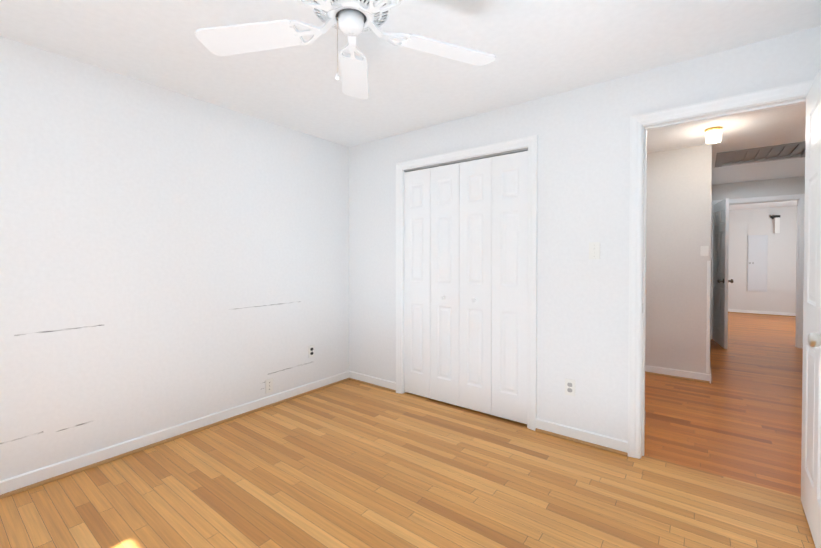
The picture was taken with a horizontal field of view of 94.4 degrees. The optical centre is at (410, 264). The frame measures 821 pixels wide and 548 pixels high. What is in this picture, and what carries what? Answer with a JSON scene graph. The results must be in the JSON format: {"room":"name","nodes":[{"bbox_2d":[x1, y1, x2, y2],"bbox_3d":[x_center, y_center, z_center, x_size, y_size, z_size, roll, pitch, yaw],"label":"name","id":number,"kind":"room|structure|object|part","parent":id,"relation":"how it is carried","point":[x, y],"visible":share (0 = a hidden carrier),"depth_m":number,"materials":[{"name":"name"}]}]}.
{"room":"empty bedroom","nodes":[
{"label":"empty bedroom","id":0,"kind":"room"},
{"bbox_2d":[0,36,348,480],"bbox_3d":[-1.742,0.008,2.668,0.120,2.440,3.690,1,1,37],"label":"wall","id":1,"kind":"structure","parent":0,"point":[159,235],"depth_m":2.54,"materials":[{"name":"paint"}]},
{"bbox_2d":[0,371,348,498],"bbox_3d":[-1.684,1.185,2.639,0.025,0.088,3.450,1,1,37],"label":"baseboard","id":2,"kind":"structure","parent":1,"relation":"attached to","point":[38,475],"depth_m":2.54,"materials":[{"name":"paint"}]},
{"bbox_2d":[265,378,272,393],"bbox_3d":[-1.214,1.044,3.268,0.008,0.115,0.070,1,1,37],"label":"outlet","id":3,"kind":"object","parent":1,"relation":"attached to","point":[268,385],"visible":1,"depth_m":3.26,"materials":[{"name":"white plastic"}]},
{"bbox_2d":[308,345,314,357],"bbox_3d":[-0.942,0.828,3.622,0.008,0.115,0.070,1,1,37],"label":"outlet","id":4,"kind":"object","parent":1,"relation":"attached to","point":[311,350],"visible":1,"depth_m":3.62,"materials":[{"name":"white plastic"}]},
{"bbox_2d":[0,313,815,547],"bbox_3d":[3.237,1.233,4.598,5.720,0.060,12.770,1,1,37],"label":"floor","id":5,"kind":"structure","parent":0,"point":[349,464],"depth_m":2.17,"materials":[{"name":"brown wood"}]},
{"bbox_2d":[0,0,820,209],"bbox_3d":[3.237,-1.286,4.566,5.720,0.100,12.770,1,1,37],"label":"ceiling","id":6,"kind":"structure","parent":0,"point":[538,49],"depth_m":2.18,"materials":[{"name":"paint"}]},
{"bbox_2d":[195,0,495,99],"bbox_3d":[-0.230,-0.955,1.438,1.259,0.483,1.252,1,1,37],"label":"ceiling fan","id":7,"kind":"object","parent":6,"relation":"hanging from","point":[352,19],"visible":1,"depth_m":1.55,"materials":[{"name":"white wood"}]},
{"bbox_2d":[705,126,722,143],"bbox_3d":[2.731,-1.161,3.425,0.128,0.122,0.128,1,1,37],"label":"ceiling light","id":8,"kind":"object","parent":6,"relation":"hanging from","point":[713,134],"visible":0.98,"depth_m":3.39,"materials":[{"name":"white glass"}]},
{"bbox_2d":[715,141,804,166],"bbox_3d":[3.965,-1.282,4.269,0.840,0.111,0.800,1,1,37],"label":"vent","id":9,"kind":"object","parent":6,"relation":"attached to","point":[731,158],"visible":0.54,"depth_m":4.34,"materials":[{"name":"grey metal"}]},
{"bbox_2d":[349,26,820,440],"bbox_3d":[0.879,0.005,2.915,3.990,2.440,0.120,1,1,37],"label":"wall","id":10,"kind":"structure","parent":0,"point":[583,133],"depth_m":2.64,"materials":[{"name":"paint"}]},
{"bbox_2d":[349,371,395,392],"bbox_3d":[-0.391,1.170,3.806,0.644,0.088,0.025,1,1,37],"label":"baseboard","id":11,"kind":"structure","parent":10,"relation":"attached to","point":[373,380],"depth_m":3.79,"materials":[{"name":"paint"}]},
{"bbox_2d":[404,168,429,397],"bbox_3d":[0.067,0.165,3.498,0.294,2.072,0.030,1,1,37],"label":"closet door leaf","id":12,"kind":"structure","parent":10,"relation":"in","point":[416,282],"depth_m":3.49,"materials":[{"name":"paint"}]},
{"bbox_2d":[430,163,459,405],"bbox_3d":[0.292,0.168,3.304,0.294,2.072,0.065,1,1,37],"label":"closet door leaf","id":13,"kind":"structure","parent":10,"relation":"in","point":[444,276],"depth_m":3.31,"materials":[{"name":"paint"}]},
{"bbox_2d":[404,148,527,171],"bbox_3d":[0.421,-0.871,3.214,1.191,0.016,0.034,1,1,37],"label":"door track","id":14,"kind":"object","parent":10,"relation":"attached to","point":[474,158],"depth_m":3.15,"materials":[{"name":"silver metal"}]},
{"bbox_2d":[396,135,537,430],"bbox_3d":[0.433,0.135,3.243,1.333,2.171,0.142,1,1,37],"label":"trim","id":15,"kind":"structure","parent":10,"relation":"attached to","point":[530,143],"depth_m":2.88,"materials":[{"name":"paint"}]},
{"bbox_2d":[459,157,491,414],"bbox_3d":[0.529,0.170,3.124,0.294,2.072,0.065,1,1,37],"label":"closet door leaf","id":16,"kind":"structure","parent":10,"relation":"in","point":[475,295],"depth_m":3.12,"materials":[{"name":"paint"}]},
{"bbox_2d":[491,151,527,423],"bbox_3d":[0.776,0.172,2.958,0.294,2.072,0.030,1,1,37],"label":"closet door leaf","id":17,"kind":"structure","parent":10,"relation":"in","point":[509,272],"depth_m":2.94,"materials":[{"name":"paint"}]},
{"bbox_2d":[565,378,574,395],"bbox_3d":[1.117,0.862,2.663,0.070,0.115,0.008,1,1,37],"label":"outlet","id":18,"kind":"object","parent":10,"relation":"attached to","point":[570,387],"visible":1,"depth_m":2.66,"materials":[{"name":"white plastic"}]},
{"bbox_2d":[535,418,627,456],"bbox_3d":[1.162,1.185,2.623,0.594,0.088,0.025,1,1,37],"label":"baseboard","id":19,"kind":"structure","parent":10,"relation":"attached to","point":[594,438],"depth_m":2.60,"materials":[{"name":"paint"}]},
{"bbox_2d":[589,242,599,258],"bbox_3d":[1.237,-0.092,2.557,0.070,0.115,0.012,1,1,37],"label":"light switch","id":20,"kind":"object","parent":10,"relation":"attached to","point":[594,250],"visible":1,"depth_m":2.56,"materials":[{"name":"white plastic"}]},
{"bbox_2d":[628,79,814,458],"bbox_3d":[1.799,0.148,2.216,0.898,2.171,0.164,1,1,37],"label":"door frame","id":21,"kind":"structure","parent":10,"relation":"attached to","point":[641,125],"depth_m":2.40,"materials":[{"name":"paint"}]},
{"bbox_2d":[801,68,820,547],"bbox_3d":[1.772,0.188,1.646,0.175,2.082,0.810,1,1,37],"label":"bedroom door","id":22,"kind":"structure","parent":10,"relation":"in","point":[811,446],"depth_m":1.76,"materials":[{"name":"paint"}]},
{"bbox_2d":[645,144,711,373],"bbox_3d":[3.578,-0.024,5.196,0.780,2.440,2.720,1,1,37],"label":"wall","id":23,"kind":"structure","parent":0,"point":[678,208],"depth_m":4.04,"materials":[{"name":"paint"}]},
{"bbox_2d":[645,365,709,382],"bbox_3d":[2.746,1.166,4.119,0.780,0.088,0.025,1,1,37],"label":"baseboard","id":24,"kind":"structure","parent":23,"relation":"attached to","point":[681,374],"depth_m":4.04,"materials":[{"name":"paint"}]},
{"bbox_3d":[2.743,1.200,4.114,0.780,0.019,0.013,1,1,37],"label":"shoe trim","id":25,"kind":"part","parent":24,"relation":"part of","materials":[{"name":"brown wood"}]},
{"bbox_2d":[700,246,708,255],"bbox_3d":[3.016,-0.138,3.899,0.065,0.100,0.022,1,1,37],"label":"thermostat","id":26,"kind":"object","parent":23,"relation":"attached to","point":[704,250],"visible":1,"depth_m":3.89,"materials":[{"name":"white plastic"}]},
{"bbox_2d":[706,261,710,372],"bbox_3d":[3.062,0.537,3.903,0.034,1.150,0.034,1,1,37],"label":"trim","id":27,"kind":"structure","parent":23,"relation":"attached to","point":[708,334],"depth_m":3.89,"materials":[{"name":"paint"}]},
{"bbox_2d":[710,361,712,383],"bbox_3d":[3.893,1.155,4.959,0.025,0.088,2.740,1,1,37],"label":"baseboard","id":28,"kind":"structure","parent":23,"relation":"attached to","point":[711,381],"depth_m":3.96,"materials":[{"name":"paint"}]},
{"bbox_2d":[711,176,804,200],"bbox_3d":[5.356,-0.030,5.614,3.200,2.440,0.100,1,1,37],"label":"wall","id":29,"kind":"structure","parent":0,"point":[774,187],"depth_m":5.66,"materials":[{"name":"paint"}]},
{"bbox_2d":[712,198,732,348],"bbox_3d":[4.610,0.128,5.613,0.213,2.100,0.756,1,1,37],"label":"door","id":30,"kind":"structure","parent":29,"relation":"in","point":[720,273],"depth_m":5.52,"materials":[{"name":"paint"}]},
{"bbox_2d":[711,194,804,348],"bbox_3d":[5.174,0.093,5.740,1.102,2.191,0.122,1,1,37],"label":"door frame","id":31,"kind":"structure","parent":29,"relation":"attached to","point":[799,199],"depth_m":5.44,"materials":[{"name":"paint"}]},
{"bbox_2d":[728,206,796,312],"bbox_3d":[7.866,-0.071,8.893,3.180,2.440,0.100,1,1,37],"label":"wall","id":32,"kind":"structure","parent":0,"point":[779,295],"depth_m":8.63,"materials":[{"name":"paint"}]},
{"bbox_2d":[747,235,767,291],"bbox_3d":[7.969,-0.024,8.731,0.340,1.290,0.034,1,1,37],"label":"electrical panel","id":33,"kind":"object","parent":32,"relation":"attached to","point":[757,259],"visible":1,"depth_m":8.72,"materials":[{"name":"grey metal"}]},
{"bbox_2d":[728,309,795,316],"bbox_3d":[7.821,1.105,8.864,3.200,0.088,0.025,1,1,37],"label":"baseboard","id":34,"kind":"structure","parent":32,"relation":"attached to","point":[762,312],"depth_m":8.69,"materials":[{"name":"paint"}]},
{"bbox_2d":[770,215,779,232],"bbox_3d":[8.189,-0.902,8.530,0.160,0.410,0.070,1,1,37],"label":"wall bracket","id":35,"kind":"object","parent":32,"relation":"attached to","point":[777,223],"visible":0.98,"depth_m":8.50,"materials":[{"name":"white plastic"}]}
]}

